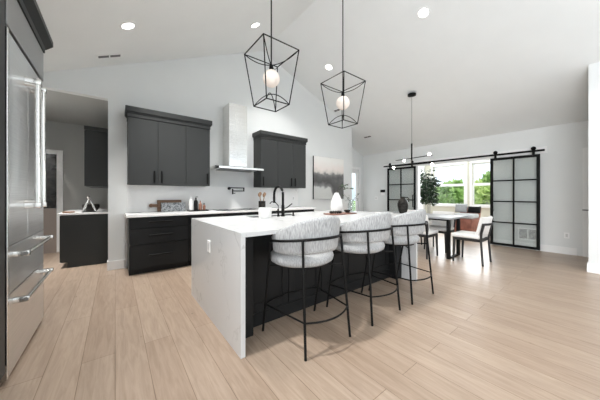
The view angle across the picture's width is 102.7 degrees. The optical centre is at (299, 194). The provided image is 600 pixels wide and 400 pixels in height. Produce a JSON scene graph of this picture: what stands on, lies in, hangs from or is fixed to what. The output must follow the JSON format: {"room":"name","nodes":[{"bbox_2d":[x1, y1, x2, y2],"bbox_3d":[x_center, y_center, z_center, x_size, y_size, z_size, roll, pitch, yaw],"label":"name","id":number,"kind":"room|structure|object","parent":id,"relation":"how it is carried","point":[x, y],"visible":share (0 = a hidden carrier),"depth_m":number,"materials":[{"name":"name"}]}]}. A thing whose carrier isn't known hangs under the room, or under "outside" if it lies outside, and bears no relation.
{"room":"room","nodes":[
{"label":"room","id":0,"kind":"room"},
{"bbox_2d":[43,120,107,211],"bbox_3d":[-4.890,-0.168,5.260,1.350,2.735,0.099,0,0,-38],"label":"wall","id":1,"kind":"structure","parent":0,"point":[67,137],"depth_m":5.18,"materials":[{"name":"paint"}]},
{"bbox_2d":[43,149,62,253],"bbox_3d":[-5.202,0.130,4.940,0.464,2.140,0.025,0,0,-38],"label":"door","id":2,"kind":"structure","parent":1,"relation":"in","point":[54,158],"depth_m":4.99,"materials":[{"name":"white paint"}]},
{"bbox_2d":[46,90,107,127],"bbox_3d":[-4.255,-1.585,4.436,1.350,0.099,2.179,0,0,-38],"label":"ceiling","id":3,"kind":"structure","parent":0,"point":[60,107],"depth_m":4.31,"materials":[{"name":"paint"}]},
{"bbox_2d":[42,51,351,260],"bbox_3d":[-1.260,-1.060,5.290,7.140,4.520,0.120,0,0,-38],"label":"wall","id":4,"kind":"structure","parent":0,"point":[198,87],"depth_m":4.80,"materials":[{"name":"paint"}]},
{"bbox_2d":[107,259,126,270],"bbox_3d":[-0.764,1.130,5.662,5.902,0.140,0.136,0,0,-38],"label":"baseboard","id":5,"kind":"structure","parent":4,"relation":"attached to","point":[118,264],"depth_m":3.88,"materials":[{"name":"white paint"}]},
{"bbox_2d":[127,117,185,185],"bbox_3d":[-2.419,-0.690,4.075,0.825,1.050,0.387,0,0,-38],"label":"upper cabinet","id":6,"kind":"object","parent":4,"relation":"attached to","point":[156,151],"visible":1,"depth_m":3.92,"materials":[{"name":"grey paint"}]},
{"bbox_2d":[125,105,211,129],"bbox_3d":[-2.257,-1.296,4.203,1.306,0.158,0.382,0,0,-38],"label":"crown molding","id":7,"kind":"structure","parent":6,"relation":"attached to","point":[130,111],"depth_m":4.00,"materials":[{"name":"grey paint"}]},
{"bbox_2d":[186,126,209,185],"bbox_3d":[-1.928,-0.690,4.453,0.410,1.050,0.387,0,0,-38],"label":"upper cabinet","id":8,"kind":"object","parent":4,"relation":"attached to","point":[197,139],"visible":0.98,"depth_m":4.32,"materials":[{"name":"grey paint"}]},
{"bbox_2d":[127,185,297,212],"bbox_3d":[-1.458,0.063,5.053,3.545,0.462,0.012,0,0,-38],"label":"backsplash","id":9,"kind":"structure","parent":4,"relation":"attached to","point":[139,197],"depth_m":4.77,"materials":[{"name":"tile"}]},
{"bbox_2d":[228,187,244,193],"bbox_3d":[-1.344,-0.091,5.066,0.342,0.152,0.104,0,0,-38],"label":"pot filler","id":10,"kind":"object","parent":9,"relation":"attached to","point":[229,188],"visible":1,"depth_m":5.00,"materials":[{"name":"black metal"}]},
{"bbox_2d":[210,102,263,172],"bbox_3d":[-1.274,-1.146,4.862,0.915,1.308,0.538,0,0,-38],"label":"range hood","id":11,"kind":"object","parent":4,"relation":"attached to","point":[234,115],"visible":0.98,"depth_m":4.78,"materials":[{"name":"metal"}]},
{"bbox_2d":[254,138,277,187],"bbox_3d":[-0.755,-0.690,5.356,0.424,1.050,0.387,0,0,-38],"label":"upper cabinet","id":12,"kind":"object","parent":4,"relation":"attached to","point":[265,150],"visible":0.88,"depth_m":5.23,"materials":[{"name":"grey paint"}]},
{"bbox_2d":[278,141,305,187],"bbox_3d":[-0.269,-0.690,5.731,0.801,1.050,0.387,0,0,-38],"label":"upper cabinet","id":13,"kind":"object","parent":4,"relation":"attached to","point":[291,156],"visible":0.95,"depth_m":5.59,"materials":[{"name":"grey paint"}]},
{"bbox_2d":[252,130,307,144],"bbox_3d":[-0.439,-1.296,5.603,1.296,0.158,0.382,0,0,-38],"label":"crown molding","id":14,"kind":"structure","parent":13,"relation":"attached to","point":[263,134],"depth_m":5.36,"materials":[{"name":"grey paint"}]},
{"bbox_2d":[313,156,343,198],"bbox_3d":[0.819,-0.470,6.787,1.170,1.170,0.044,0,0,-38],"label":"painting","id":15,"kind":"object","parent":4,"relation":"attached to","point":[328,173],"visible":1,"depth_m":6.72,"materials":[{"name":"grey"}]},
{"bbox_2d":[0,233,599,399],"bbox_3d":[1.796,1.260,4.601,11.340,0.120,9.500,0,0,-38],"label":"floor","id":16,"kind":"structure","parent":0,"point":[524,324],"depth_m":1.94,"materials":[{"name":"brown wood"}]},
{"bbox_2d":[0,0,4,379],"bbox_3d":[-1.892,-0.080,0.951,0.838,2.560,0.815,0,0,-38],"label":"tall cabinet","id":17,"kind":"object","parent":16,"relation":"on","point":[2,2],"visible":1,"depth_m":1.44,"materials":[{"name":"black paint"}]},
{"bbox_2d":[0,0,53,382],"bbox_3d":[-2.413,-0.077,1.690,0.858,2.555,0.978,0,0,-38],"label":"refrigerator","id":18,"kind":"object","parent":16,"relation":"on","point":[25,93],"visible":0.95,"depth_m":1.76,"materials":[{"name":"silver metal"}]},
{"bbox_2d":[17,0,52,52],"bbox_3d":[-2.129,-1.433,1.433,0.655,0.143,1.870,0,0,-38],"label":"crown molding","id":19,"kind":"structure","parent":18,"relation":"attached to","point":[30,9],"depth_m":1.99,"materials":[{"name":"grey paint"}]},
{"bbox_2d":[60,214,107,267],"bbox_3d":[-4.026,0.766,4.567,0.623,0.868,1.250,0,0,-38],"label":"base cabinet","id":20,"kind":"object","parent":16,"relation":"on","point":[83,238],"visible":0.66,"depth_m":4.06,"materials":[{"name":"grey paint"}]},
{"bbox_2d":[57,209,107,215],"bbox_3d":[-4.028,0.316,4.553,0.643,0.030,1.270,0,0,-38],"label":"countertop","id":21,"kind":"structure","parent":20,"relation":"on","point":[99,211],"depth_m":4.13,"materials":[{"name":"stone"}]},
{"bbox_2d":[82,196,96,211],"bbox_3d":[-3.714,0.159,4.233,0.203,0.283,0.080,0,0,-38],"label":"sculpture","id":22,"kind":"object","parent":21,"relation":"on","point":[88,197],"visible":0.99,"depth_m":4.22,"materials":[{"name":"ceramic"}]},
{"bbox_2d":[82,204,99,210],"bbox_3d":[-3.816,0.233,4.382,0.250,0.135,0.250,0,0,-38],"label":"bowl","id":23,"kind":"object","parent":21,"relation":"on","point":[89,207],"visible":0.66,"depth_m":4.29,"materials":[{"name":"black ceramic"}]},
{"bbox_2d":[127,215,188,275],"bbox_3d":[-2.343,0.766,3.972,0.814,0.868,0.643,0,0,-38],"label":"base cabinet","id":24,"kind":"object","parent":16,"relation":"on","point":[157,243],"visible":0.99,"depth_m":3.73,"materials":[{"name":"black paint"}]},
{"bbox_2d":[125,207,315,217],"bbox_3d":[-1.252,0.313,4.814,3.640,0.036,0.616,0,0,-38],"label":"countertop","id":25,"kind":"structure","parent":24,"relation":"on","point":[173,213],"depth_m":4.05,"materials":[{"name":"stone"}]},
{"bbox_2d":[149,200,181,211],"bbox_3d":[-2.382,0.190,4.264,0.511,0.201,0.061,0,0,-38],"label":"cutting board","id":26,"kind":"object","parent":25,"relation":"on","point":[158,205],"visible":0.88,"depth_m":4.21,"materials":[{"name":"brown wood"}]},
{"bbox_2d":[161,202,185,211],"bbox_3d":[-2.251,0.213,4.274,0.390,0.157,0.046,0,0,-38],"label":"cutting board","id":27,"kind":"object","parent":25,"relation":"on","point":[178,206],"visible":1,"depth_m":4.26,"materials":[{"name":"grey stone"}]},
{"bbox_2d":[213,208,257,210],"bbox_3d":[-1.232,0.289,4.820,0.870,0.011,0.500,0,0,-38],"label":"cooktop","id":28,"kind":"object","parent":25,"relation":"in","point":[239,208],"visible":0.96,"depth_m":4.73,"materials":[{"name":"black glass"}]},
{"bbox_2d":[259,201,265,207],"bbox_3d":[-0.822,0.211,5.198,0.150,0.164,0.150,0,0,-38],"label":"utensil crock","id":29,"kind":"object","parent":25,"relation":"on","point":[261,203],"visible":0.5,"depth_m":5.14,"materials":[{"name":"black ceramic"}]},
{"bbox_3d":[-1.885,0.283,4.430,0.340,0.021,0.160,0,0,-38],"label":"tray","id":30,"kind":"object","parent":25,"relation":"on","visible":0},
{"bbox_2d":[189,196,192,209],"bbox_3d":[-1.976,0.153,4.360,0.074,0.265,0.074,0,0,-38],"label":"bottle","id":31,"kind":"object","parent":30,"relation":"on","point":[191,199],"visible":0.89,"depth_m":4.33,"materials":[{"name":"white ceramic"}]},
{"bbox_2d":[194,198,197,209],"bbox_3d":[-1.911,0.158,4.410,0.070,0.257,0.068,0,0,-38],"label":"bottle","id":32,"kind":"object","parent":30,"relation":"on","point":[195,200],"visible":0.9,"depth_m":4.38,"materials":[{"name":"black glass"}]},
{"bbox_2d":[188,213,220,265],"bbox_3d":[-1.804,0.766,4.387,0.534,0.868,0.643,0,0,-38],"label":"base cabinet","id":33,"kind":"object","parent":16,"relation":"on","point":[199,215],"visible":0.25,"depth_m":4.05,"materials":[{"name":"black paint"}]},
{"bbox_2d":[221,212,258,216],"bbox_3d":[-1.232,0.766,4.828,0.899,0.868,0.643,0,0,-38],"label":"base cabinet","id":34,"kind":"object","parent":16,"relation":"on","point":[241,213],"visible":0.06,"depth_m":4.54,"materials":[{"name":"black paint"}]},
{"bbox_2d":[272,210,291,213],"bbox_3d":[-0.610,0.766,5.307,0.659,0.868,0.643,0,0,-38],"label":"base cabinet","id":35,"kind":"object","parent":16,"relation":"on","point":[286,211],"visible":0.02,"depth_m":5.19,"materials":[{"name":"black paint"}]},
{"bbox_2d":[292,209,313,212],"bbox_3d":[-0.087,0.766,5.710,0.649,0.868,0.643,0,0,-38],"label":"base cabinet","id":36,"kind":"object","parent":16,"relation":"on","point":[305,210],"visible":0.06,"depth_m":5.52,"materials":[{"name":"black paint"}]},
{"bbox_2d":[262,216,350,360],"bbox_3d":[0.059,0.683,2.112,0.650,1.037,0.688,0,0,-38],"label":"bar stool","id":37,"kind":"object","parent":16,"relation":"on","point":[311,243],"visible":0.99,"depth_m":1.89,"materials":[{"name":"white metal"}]},
{"bbox_2d":[245,234,401,338],"bbox_3d":[0.102,0.757,3.202,2.537,0.885,1.220,0,0,-38],"label":"kitchen island","id":38,"kind":"object","parent":16,"relation":"on","point":[282,279],"visible":0.32,"depth_m":2.42,"materials":[{"name":"black paint"}]},
{"bbox_2d":[191,210,416,358],"bbox_3d":[0.166,0.740,3.122,2.617,0.920,1.435,0,0,-38],"label":"island countertop","id":39,"kind":"structure","parent":38,"relation":"on","point":[217,276],"depth_m":2.20,"materials":[{"name":"white stone"}]},
{"bbox_2d":[207,240,209,252],"bbox_3d":[-0.892,0.500,2.342,0.010,0.115,0.075,0,0,-38],"label":"outlet","id":40,"kind":"object","parent":39,"relation":"attached to","point":[208,241],"visible":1,"depth_m":2.33,"materials":[{"name":"white plastic"}]},
{"bbox_2d":[258,207,271,217],"bbox_3d":[-0.427,0.217,2.940,0.164,0.124,0.164,0,0,-38],"label":"planter","id":41,"kind":"object","parent":39,"relation":"on","point":[264,212],"visible":0.94,"depth_m":2.87,"materials":[{"name":"white ceramic"}]},
{"bbox_2d":[270,201,279,216],"bbox_3d":[-0.339,0.182,3.166,0.090,0.195,0.158,0,0,-38],"label":"water tap","id":42,"kind":"object","parent":39,"relation":"on","point":[278,215],"visible":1,"depth_m":3.13,"materials":[{"name":"black metal"}]},
{"bbox_2d":[273,185,291,215],"bbox_3d":[-0.243,0.074,3.265,0.150,0.411,0.284,0,0,-38],"label":"faucet","id":43,"kind":"object","parent":39,"relation":"on","point":[283,208],"visible":0.97,"depth_m":3.15,"materials":[{"name":"black metal"}]},
{"bbox_2d":[330,193,342,210],"bbox_3d":[0.576,0.121,3.776,0.196,0.315,0.196,0,0,-38],"label":"vase","id":44,"kind":"object","parent":39,"relation":"on","point":[336,202],"visible":0.81,"depth_m":3.71,"materials":[{"name":"white ceramic"}]},
{"bbox_2d":[337,184,353,192],"bbox_3d":[0.717,-0.103,3.797,0.292,0.162,0.092,0,0,-10],"label":"twig","id":45,"kind":"object","parent":44,"relation":"in","point":[342,185],"visible":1,"depth_m":3.79,"materials":[{"name":"green plant"}]},
{"bbox_2d":[323,212,356,214],"bbox_3d":[0.593,0.272,3.524,0.480,0.016,0.220,0,0,-38],"label":"serving tray","id":46,"kind":"object","parent":39,"relation":"on","point":[342,213],"visible":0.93,"depth_m":3.42,"materials":[{"name":"brown wood"}]},
{"bbox_2d":[326,212,400,325],"bbox_3d":[0.675,0.683,2.574,0.650,1.037,0.688,0,0,-39],"label":"bar stool","id":47,"kind":"object","parent":16,"relation":"on","point":[365,235],"visible":0.91,"depth_m":2.35,"materials":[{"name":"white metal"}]},
{"bbox_2d":[368,209,433,304],"bbox_3d":[1.255,0.683,3.001,0.650,1.037,0.688,0,0,-37],"label":"bar stool","id":48,"kind":"object","parent":16,"relation":"on","point":[407,226],"visible":0.75,"depth_m":2.76,"materials":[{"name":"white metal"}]},
{"bbox_2d":[382,211,467,258],"bbox_3d":[2.554,0.812,5.387,0.860,0.775,1.820,0,0,-38],"label":"dining table","id":49,"kind":"object","parent":16,"relation":"on","point":[442,217],"visible":0.52,"depth_m":4.66,"materials":[{"name":"wood"}]},
{"bbox_2d":[397,197,408,212],"bbox_3d":[2.386,0.232,5.561,0.243,0.384,0.236,0,0,-38],"label":"jug vase","id":50,"kind":"object","parent":49,"relation":"on","point":[402,204],"visible":0.92,"depth_m":5.48,"materials":[{"name":"black ceramic"}]},
{"bbox_2d":[418,215,437,259],"bbox_3d":[2.391,0.786,4.770,0.550,0.831,0.494,0,0,-38],"label":"dining chair","id":51,"kind":"object","parent":16,"relation":"on","point":[431,232],"visible":0.23,"depth_m":4.56,"materials":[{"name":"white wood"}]},
{"bbox_2d":[420,169,441,224],"bbox_3d":[4.246,0.171,7.994,0.817,2.058,0.788,0,0,-2],"label":"potted tree","id":52,"kind":"object","parent":16,"relation":"on","point":[426,185],"visible":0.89,"depth_m":7.89,"materials":[{"name":"green plant"}]},
{"bbox_2d":[424,211,455,252],"bbox_3d":[3.079,0.786,5.287,0.550,0.831,0.494,0,0,-38],"label":"dining chair","id":53,"kind":"object","parent":16,"relation":"on","point":[439,225],"visible":0.49,"depth_m":5.24,"materials":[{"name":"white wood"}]},
{"bbox_2d":[454,207,480,231],"bbox_3d":[4.918,0.790,7.094,0.830,0.820,0.540,0,0,-38],"label":"armchair","id":54,"kind":"object","parent":16,"relation":"on","point":[470,223],"visible":0.43,"depth_m":6.80,"materials":[{"name":"leather"}]},
{"bbox_2d":[455,204,467,212],"bbox_3d":[4.880,0.398,7.267,0.159,0.247,0.320,0,0,-38],"label":"cushion","id":55,"kind":"object","parent":54,"relation":"on","point":[459,207],"visible":1,"depth_m":7.21,"materials":[{"name":"grey fabric"}]},
{"bbox_2d":[455,213,478,218],"bbox_3d":[4.823,0.607,7.021,0.590,0.124,0.540,0,0,-38],"label":"seat cushion","id":56,"kind":"object","parent":54,"relation":"on","point":[470,215],"depth_m":6.82,"materials":[{"name":"grey fabric"}]},
{"bbox_2d":[467,206,480,212],"bbox_3d":[5.081,0.428,7.005,0.150,0.190,0.320,0,0,-38],"label":"cushion","id":57,"kind":"object","parent":54,"relation":"on","point":[471,209],"visible":1,"depth_m":6.96,"materials":[{"name":"black fabric"}]},
{"bbox_2d":[452,216,492,266],"bbox_3d":[3.121,0.786,4.322,0.494,0.831,0.550,0,0,-38],"label":"dining chair","id":58,"kind":"object","parent":16,"relation":"on","point":[485,224],"visible":1,"depth_m":4.17,"materials":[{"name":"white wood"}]},
{"bbox_2d":[36,0,599,155],"bbox_3d":[1.877,-2.424,2.405,8.790,2.032,9.920,0,0,-38],"label":"ceiling","id":59,"kind":"structure","parent":0,"point":[474,68],"depth_m":4.18,"materials":[{"name":"paint"}]},
{"bbox_2d":[96,54,121,58],"bbox_3d":[-2.837,-2.066,3.571,0.311,0.142,0.100,0,0,-38],"label":"ceiling vent","id":60,"kind":"object","parent":59,"relation":"in","point":[109,55],"visible":1,"depth_m":3.56,"materials":[{"name":"white metal"}]},
{"bbox_2d":[119,21,136,29],"bbox_3d":[-2.191,-2.155,3.058,0.179,0.086,0.195,0,0,-43],"label":"recessed light","id":61,"kind":"object","parent":59,"relation":"in","point":[128,25],"visible":1,"depth_m":3.05,"materials":[{"name":"white paint"}]},
{"bbox_2d":[250,22,260,27],"bbox_3d":[-0.781,-2.970,4.195,0.179,0.086,0.195,0,0,-43],"label":"recessed light","id":62,"kind":"object","parent":59,"relation":"in","point":[255,24],"visible":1,"depth_m":4.18,"materials":[{"name":"white paint"}]},
{"bbox_2d":[244,0,298,111],"bbox_3d":[-0.331,-1.876,2.774,0.467,1.696,0.469,0,0,-38],"label":"pendant light","id":63,"kind":"object","parent":59,"relation":"hanging from","point":[271,78],"visible":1,"depth_m":2.74,"materials":[{"name":"black metal"}]},
{"bbox_2d":[325,64,332,70],"bbox_3d":[0.649,-2.867,5.384,0.181,0.080,0.195,0,0,-44],"label":"recessed light","id":64,"kind":"object","parent":59,"relation":"in","point":[329,67],"visible":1,"depth_m":5.38,"materials":[{"name":"white paint"}]},
{"bbox_2d":[320,0,365,128],"bbox_3d":[0.627,-2.148,3.512,0.467,2.240,0.469,0,0,-38],"label":"pendant light","id":65,"kind":"object","parent":59,"relation":"hanging from","point":[342,103],"visible":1,"depth_m":3.49,"materials":[{"name":"black metal"}]},
{"bbox_2d":[408,92,415,96],"label":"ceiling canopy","id":66,"kind":"object","parent":59,"relation":"hanging from","point":[412,94],"depth_m":5.31,"materials":[{"name":"black metal"}]},
{"bbox_2d":[417,6,429,18],"bbox_3d":[1.936,-2.855,3.763,0.181,0.080,0.195,0,0,-44],"label":"recessed light","id":67,"kind":"object","parent":59,"relation":"in","point":[423,12],"visible":1,"depth_m":3.76,"materials":[{"name":"white paint"}]},
{"bbox_2d":[352,147,362,210],"bbox_3d":[1.674,-0.447,8.421,1.569,3.294,0.099,0,0,-38],"label":"wall","id":68,"kind":"structure","parent":0,"point":[357,158],"depth_m":8.71,"materials":[{"name":"paint"}]},
{"bbox_2d":[352,167,360,210],"bbox_3d":[1.798,0.100,8.466,0.980,2.200,0.099,0,0,-38],"label":"door","id":69,"kind":"structure","parent":68,"relation":"in","point":[353,168],"depth_m":8.70,"materials":[{"name":"white paint"}]},
{"bbox_2d":[391,143,433,168],"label":"chandelier","id":70,"kind":"object","parent":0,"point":[429,154],"depth_m":5.34,"materials":[{"name":"black metal"}]},
{"bbox_2d":[420,166,424,209],"bbox_3d":[4.028,-0.150,8.857,2.449,2.700,0.120,0,0,-38],"label":"wall","id":71,"kind":"structure","parent":0,"point":[422,206],"depth_m":9.36,"materials":[{"name":"paint"}]},
{"bbox_2d":[425,160,489,217],"bbox_3d":[6.085,-0.150,8.094,0.120,2.700,3.598,0,0,-38],"label":"wall","id":72,"kind":"structure","parent":0,"point":[485,212],"depth_m":8.34,"materials":[{"name":"paint"}]},
{"bbox_2d":[431,162,466,206],"bbox_3d":[5.461,-0.365,8.831,0.150,1.570,1.210,0,0,-38],"label":"window","id":73,"kind":"structure","parent":72,"relation":"in","point":[460,163],"depth_m":8.69,"materials":[{"name":"white paint"}]},
{"bbox_2d":[470,160,489,207],"bbox_3d":[6.242,-0.365,7.817,0.150,1.570,1.210,0,0,-38],"label":"window","id":74,"kind":"structure","parent":72,"relation":"in","point":[482,161],"depth_m":8.22,"materials":[{"name":"white paint"}]},
{"bbox_2d":[363,120,587,255],"bbox_3d":[4.541,-0.124,6.084,0.120,2.648,7.340,0,0,-38],"label":"wall","id":75,"kind":"structure","parent":0,"point":[561,167],"depth_m":5.38,"materials":[{"name":"paint"}]},
{"bbox_2d":[416,158,493,244],"bbox_3d":[4.139,0.153,6.592,0.135,2.093,1.925,0,0,-38],"label":"trim","id":76,"kind":"structure","parent":75,"relation":"attached to","point":[417,166],"depth_m":7.26,"materials":[{"name":"white paint"}]},
{"bbox_2d":[384,146,544,249],"bbox_3d":[3.983,0.066,6.570,0.135,2.225,3.830,0,0,-38],"label":"barn door","id":77,"kind":"structure","parent":75,"relation":"in","point":[533,148],"depth_m":5.44,"materials":[{"name":"black metal"}]},
{"bbox_2d":[387,161,415,210],"bbox_3d":[3.174,0.066,7.585,0.091,2.225,0.945,0,0,-38],"label":"barn door","id":78,"kind":"structure","parent":77,"relation":"hanging from","point":[414,167],"depth_m":7.60,"materials":[{"name":"black metal"}]},
{"bbox_2d":[383,146,546,168],"bbox_3d":[4.037,-0.965,6.624,0.017,0.140,3.910,0,0,-38],"label":"trim","id":79,"kind":"structure","parent":75,"relation":"attached to","point":[543,147],"depth_m":6.07,"materials":[{"name":"white paint"}]},
{"bbox_2d":[518,228,535,240],"bbox_3d":[5.047,0.870,5.313,0.017,0.260,0.330,0,0,-38],"label":"air vent","id":80,"kind":"object","parent":75,"relation":"in","point":[523,233],"visible":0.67,"depth_m":5.32,"materials":[{"name":"white plastic"}]},
{"bbox_2d":[494,239,576,255],"bbox_3d":[3.901,1.130,6.803,0.015,0.140,5.180,0,0,-38],"label":"baseboard","id":81,"kind":"structure","parent":75,"relation":"attached to","point":[547,248],"depth_m":5.06,"materials":[{"name":"white paint"}]},
{"bbox_2d":[564,232,569,238],"bbox_3d":[5.401,0.820,4.860,0.010,0.115,0.075,0,0,-38],"label":"outlet","id":82,"kind":"object","parent":75,"relation":"attached to","point":[566,235],"visible":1,"depth_m":4.85,"materials":[{"name":"white plastic"}]},
{"bbox_2d":[583,147,587,256],"bbox_3d":[5.790,0.140,4.286,0.093,2.120,0.965,0,0,-38],"label":"door","id":83,"kind":"structure","parent":75,"relation":"in","point":[585,150],"depth_m":4.66,"materials":[{"name":"white paint"}]},
{"bbox_2d":[588,62,599,264],"bbox_3d":[5.889,-0.414,2.023,0.120,3.228,4.420,0,0,-38],"label":"wall","id":84,"kind":"structure","parent":0,"point":[593,69],"depth_m":3.69,"materials":[{"name":"paint"}]},
{"bbox_2d":[587,262,599,273],"bbox_3d":[5.816,1.130,2.104,0.136,0.140,4.236,0,0,-38],"label":"baseboard","id":85,"kind":"structure","parent":84,"relation":"attached to","point":[592,268],"depth_m":3.69,"materials":[{"name":"white paint"}]},
{"bbox_3d":[-3.729,-0.167,4.777,0.100,2.735,2.079,0,0,-38],"label":"wall","id":86,"kind":"structure","parent":0,"visible":0},
{"bbox_2d":[84,125,107,187],"bbox_3d":[-3.902,-0.662,4.650,0.325,1.025,1.270,0,0,-38],"label":"upper cabinet","id":87,"kind":"object","parent":86,"relation":"attached to","point":[95,138],"visible":0.81,"depth_m":4.16,"materials":[{"name":"grey paint"}]},
{"label":"outside","id":88,"kind":"structure","parent":0,"visible":0},
{"bbox_3d":[24.640,1.600,25.286,50.100,0.200,70.000,0,0,-38],"label":"ground","id":89,"kind":"structure","parent":88,"visible":0},
{"bbox_2d":[435,178,463,203],"bbox_3d":[9.558,0.216,15.435,2.113,2.583,2.199,0,0,41],"label":"tree","id":90,"kind":"object","parent":89,"relation":"on","point":[450,194],"visible":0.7,"depth_m":14.84,"materials":[{"name":"green plant"}]},
{"bbox_2d":[474,178,483,203],"bbox_3d":[14.129,0.077,19.353,2.778,2.860,2.701,0,0,-38],"label":"tree","id":91,"kind":"object","parent":89,"relation":"on","point":[476,188],"visible":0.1,"depth_m":18.48,"materials":[{"name":"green plant"}]},
{"bbox_2d":[474,185,489,204],"bbox_3d":[10.212,0.429,12.120,2.161,2.222,1.806,0,0,5],"label":"tree","id":92,"kind":"object","parent":89,"relation":"on","point":[483,195],"visible":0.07,"depth_m":12.36,"materials":[{"name":"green plant"}]},
{"bbox_2d":[481,171,489,185],"bbox_3d":[12.971,-0.175,15.711,1.854,3.362,1.974,0,0,22],"label":"tree","id":93,"kind":"object","parent":89,"relation":"on","point":[486,177],"visible":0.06,"depth_m":16.03,"materials":[{"name":"green plant"}]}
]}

